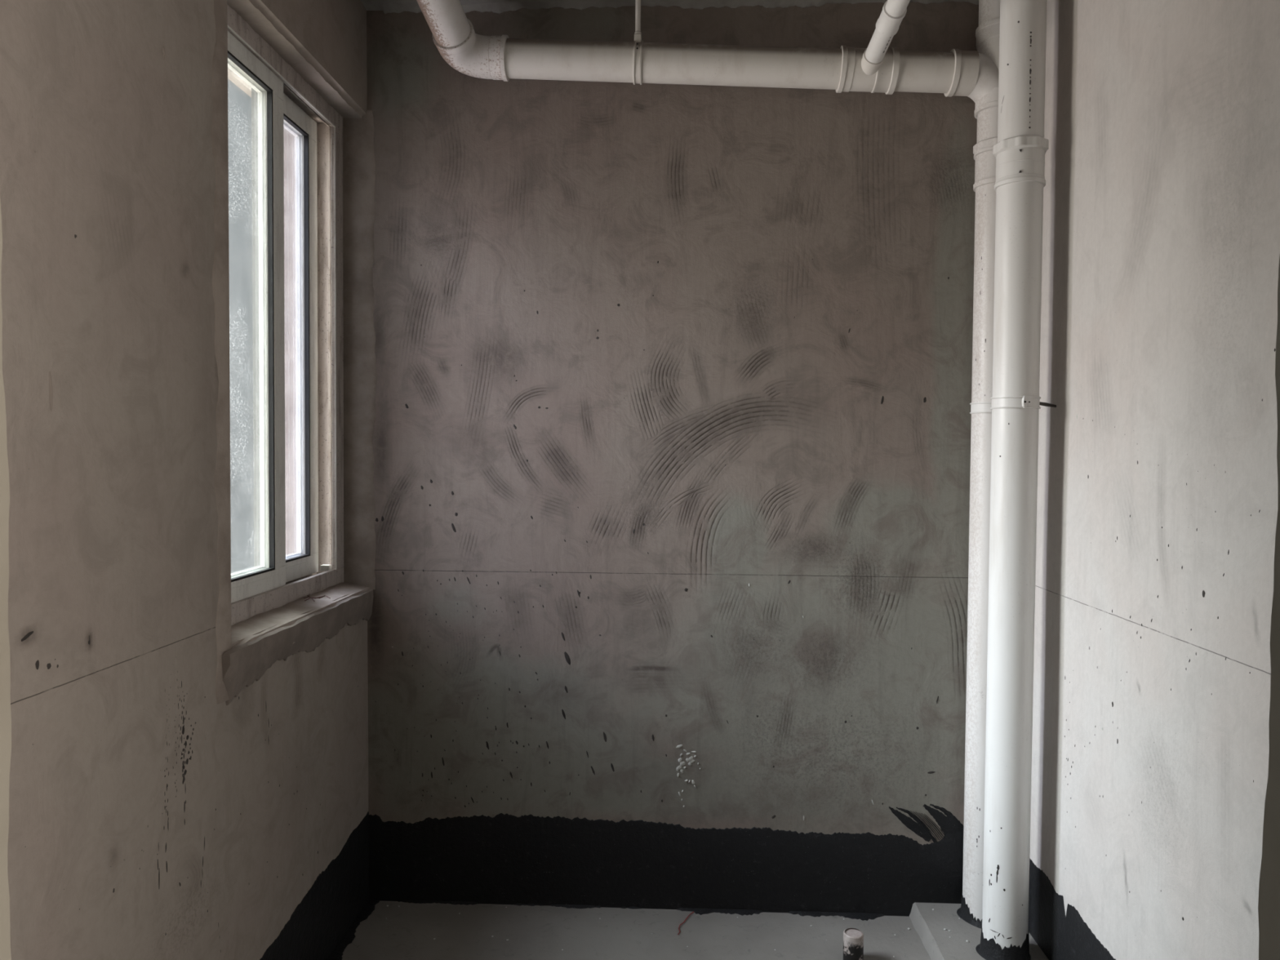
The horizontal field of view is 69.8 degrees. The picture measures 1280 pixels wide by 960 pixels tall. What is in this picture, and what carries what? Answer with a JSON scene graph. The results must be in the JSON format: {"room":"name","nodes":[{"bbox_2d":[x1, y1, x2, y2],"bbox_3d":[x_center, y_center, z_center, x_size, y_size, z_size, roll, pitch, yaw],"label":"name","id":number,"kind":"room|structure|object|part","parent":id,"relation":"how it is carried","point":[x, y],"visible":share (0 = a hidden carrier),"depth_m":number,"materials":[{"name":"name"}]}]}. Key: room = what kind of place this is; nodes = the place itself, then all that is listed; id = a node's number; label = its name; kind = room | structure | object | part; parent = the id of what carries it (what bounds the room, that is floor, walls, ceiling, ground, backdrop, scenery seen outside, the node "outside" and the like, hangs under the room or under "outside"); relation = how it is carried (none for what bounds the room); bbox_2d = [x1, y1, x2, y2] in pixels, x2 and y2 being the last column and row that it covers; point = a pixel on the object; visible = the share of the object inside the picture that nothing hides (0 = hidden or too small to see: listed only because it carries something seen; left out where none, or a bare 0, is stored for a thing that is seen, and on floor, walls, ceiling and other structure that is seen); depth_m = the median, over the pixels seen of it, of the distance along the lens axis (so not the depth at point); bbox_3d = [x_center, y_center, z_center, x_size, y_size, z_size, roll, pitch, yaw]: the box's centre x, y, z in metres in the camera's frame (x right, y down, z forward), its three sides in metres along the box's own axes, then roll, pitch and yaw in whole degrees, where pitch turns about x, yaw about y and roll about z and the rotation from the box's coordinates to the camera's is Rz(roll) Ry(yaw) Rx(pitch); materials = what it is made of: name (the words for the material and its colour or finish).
{"room":"unfinished bathroom","nodes":[
{"label":"unfinished bathroom","id":0,"kind":"room"},
{"bbox_2d":[0,0,377,959],"bbox_3d":[-0.904,-0.023,1.502,0.300,2.531,2.020,0,2,3],"label":"wall","id":1,"kind":"structure","parent":0,"point":[186,783],"depth_m":1.48,"materials":[{"name":"grey concrete"}]},
{"bbox_2d":[226,4,343,625],"bbox_3d":[-0.870,-0.332,2.079,0.112,1.250,0.784,0,2,3],"label":"window","id":2,"kind":"structure","parent":1,"relation":"in","point":[286,140],"depth_m":2.11,"materials":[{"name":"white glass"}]},
{"bbox_3d":[-0.848,-0.330,1.920,0.004,1.076,0.297,0,2,3],"label":"glass pane","id":3,"kind":"part","parent":2,"relation":"part of","materials":[{"name":"clear glass"}]},
{"bbox_3d":[-0.847,-0.330,1.920,0.032,1.180,0.415,0,2,3],"label":"sash","id":4,"kind":"part","parent":2,"relation":"part of","materials":[{"name":"white plastic"}]},
{"bbox_3d":[-0.868,-0.339,2.259,0.004,1.076,0.189,0,2,3],"label":"glass pane","id":5,"kind":"part","parent":2,"relation":"part of","materials":[{"name":"clear glass"}]},
{"bbox_3d":[-0.867,-0.339,2.259,0.034,1.174,0.299,0,2,3],"label":"sash","id":6,"kind":"part","parent":2,"relation":"part of","materials":[{"name":"white plastic"}]},
{"bbox_3d":[-0.859,-0.335,2.078,0.043,1.202,0.744,0,2,3],"label":"sliding rail","id":7,"kind":"part","parent":2,"relation":"part of","materials":[{"name":"white plastic"}]},
{"bbox_3d":[-0.885,0.342,2.106,0.291,0.117,0.787,0,2,3],"label":"window sill","id":8,"kind":"part","parent":1,"relation":"part of","materials":[{"name":"grey concrete"}]},
{"bbox_2d":[303,594,330,601],"bbox_3d":[-0.803,0.281,2.265,0.060,0.003,0.231,0,2,-23],"label":"scrap","id":9,"kind":"object","parent":1,"relation":"on","point":[312,597],"visible":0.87,"depth_m":2.21,"materials":[{"name":"grey"}]},
{"bbox_2d":[326,898,930,959],"bbox_3d":[-0.003,1.277,0.189,2.700,0.106,5.000,0,2,3],"label":"floor","id":10,"kind":"structure","parent":0,"point":[533,931],"depth_m":2.35,"materials":[{"name":"grey concrete"}]},
{"bbox_2d":[677,911,693,934],"bbox_3d":[0.116,1.160,2.405,0.014,0.002,0.125,1,2,22],"label":"scrap","id":11,"kind":"object","parent":10,"relation":"on","point":[692,912],"visible":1,"depth_m":2.40,"materials":[{"name":"grey"}]},
{"bbox_2d":[843,928,863,959],"bbox_3d":[0.520,1.137,2.237,0.048,0.068,0.048,0,2,3],"label":"pipe","id":12,"kind":"object","parent":10,"relation":"on","point":[853,938],"visible":1,"depth_m":2.22,"materials":[{"name":"white plastic"}]},
{"bbox_2d":[909,902,1048,959],"bbox_3d":[0.817,1.173,1.677,0.269,0.039,1.550,0,2,3],"label":"ledge","id":13,"kind":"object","parent":10,"relation":"on","point":[929,924],"depth_m":2.29,"materials":[{"name":"grey concrete"}]},
{"bbox_2d":[956,0,999,928],"bbox_3d":[0.868,-0.038,2.338,0.188,2.405,0.126,0,2,3],"label":"pipe","id":14,"kind":"object","parent":13,"relation":"on","point":[984,95],"visible":0.44,"depth_m":2.31,"materials":[{"name":"white plastic"}]},
{"bbox_2d":[969,401,991,413],"bbox_3d":[0.900,-0.183,2.336,0.113,0.027,0.113,0,2,3],"label":"clamp","id":15,"kind":"object","parent":14,"relation":"attached to","point":[984,406],"visible":0.38,"depth_m":2.30,"materials":[{"name":"white plastic"}]},
{"bbox_2d":[975,0,1048,959],"bbox_3d":[0.882,-0.048,2.160,0.124,2.374,0.126,0,2,3],"label":"pipe","id":16,"kind":"object","parent":13,"relation":"on","point":[1020,151],"visible":1,"depth_m":2.13,"materials":[{"name":"white plastic"}]},
{"bbox_2d":[990,395,1056,409],"bbox_3d":[0.898,-0.181,2.170,0.148,0.028,0.110,-1,2,-38],"label":"clamp","id":17,"kind":"object","parent":16,"relation":"attached to","point":[1006,402],"visible":0.87,"depth_m":2.12,"materials":[{"name":"white plastic"}]},
{"bbox_2d":[360,0,978,13],"bbox_3d":[0.016,-1.246,0.112,2.700,0.167,5.000,0,2,3],"label":"ceiling","id":18,"kind":"structure","parent":0,"point":[499,6],"depth_m":2.40,"materials":[{"name":"paint"}]},
{"bbox_2d":[632,0,643,84],"bbox_3d":[-0.004,-1.131,2.341,0.026,0.234,0.104,0,2,3],"label":"hanger","id":19,"kind":"object","parent":18,"relation":"hanging from","point":[637,44],"visible":0.9,"depth_m":2.31,"materials":[{"name":"white plastic"}]},
{"bbox_3d":[-0.005,-1.184,2.320,0.017,0.126,0.017,0,2,3],"label":"rod","id":20,"kind":"part","parent":19,"relation":"part of","materials":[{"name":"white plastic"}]},
{"bbox_2d":[432,17,979,97],"bbox_3d":[0.163,-1.068,2.316,1.361,0.188,0.151,0,2,3],"label":"drain pipe","id":21,"kind":"object","parent":19,"relation":"hanging from","point":[845,68],"visible":0.85,"depth_m":2.30,"materials":[{"name":"white plastic"}]},
{"bbox_2d":[416,0,471,47],"bbox_3d":[-0.497,-1.176,2.113,0.094,0.240,0.439,1,2,10],"label":"drain pipe","id":22,"kind":"object","parent":21,"relation":"attached to","point":[447,21],"visible":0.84,"depth_m":2.21,"materials":[{"name":"white plastic"}]},
{"bbox_2d":[865,0,910,63],"bbox_3d":[0.590,-1.128,1.819,0.054,0.254,0.869,0,2,-2],"label":"drain pipe","id":23,"kind":"object","parent":21,"relation":"attached to","point":[893,12],"visible":1,"depth_m":2.12,"materials":[{"name":"white plastic"}]},
{"bbox_2d":[943,48,979,97],"bbox_3d":[0.808,-1.024,2.308,0.063,0.111,0.110,0,2,3],"label":"socket","id":24,"kind":"object","parent":21,"relation":"attached to","point":[962,66],"depth_m":2.27,"materials":[{"name":"white plastic"}]},
{"bbox_2d":[366,1,978,916],"bbox_3d":[0.086,-0.047,2.546,2.126,2.531,0.206,0,2,3],"label":"wall","id":25,"kind":"structure","parent":0,"point":[671,442],"depth_m":2.45,"materials":[{"name":"grey concrete"}]},
{"bbox_2d":[1028,0,1279,959],"bbox_3d":[1.022,-0.006,1.416,0.156,2.531,2.020,0,2,3],"label":"wall","id":26,"kind":"structure","parent":0,"point":[1157,499],"depth_m":1.71,"materials":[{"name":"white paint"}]},
{"bbox_3d":[0.023,0.014,0.515,2.700,2.411,0.170,0,2,3],"label":"wall","id":27,"kind":"structure","parent":0,"visible":0},
{"bbox_2d":[0,200,11,959],"bbox_3d":[-0.443,0.186,0.542,0.023,2.060,0.173,0,2,3],"label":"trim","id":28,"kind":"structure","parent":27,"relation":"attached to","point":[5,668],"depth_m":0.62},
{"bbox_2d":[1257,256,1279,959],"bbox_3d":[0.407,0.193,0.504,0.023,2.060,0.173,0,2,3],"label":"trim","id":29,"kind":"structure","parent":27,"relation":"attached to","point":[1268,902],"depth_m":0.58,"materials":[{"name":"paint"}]}
]}

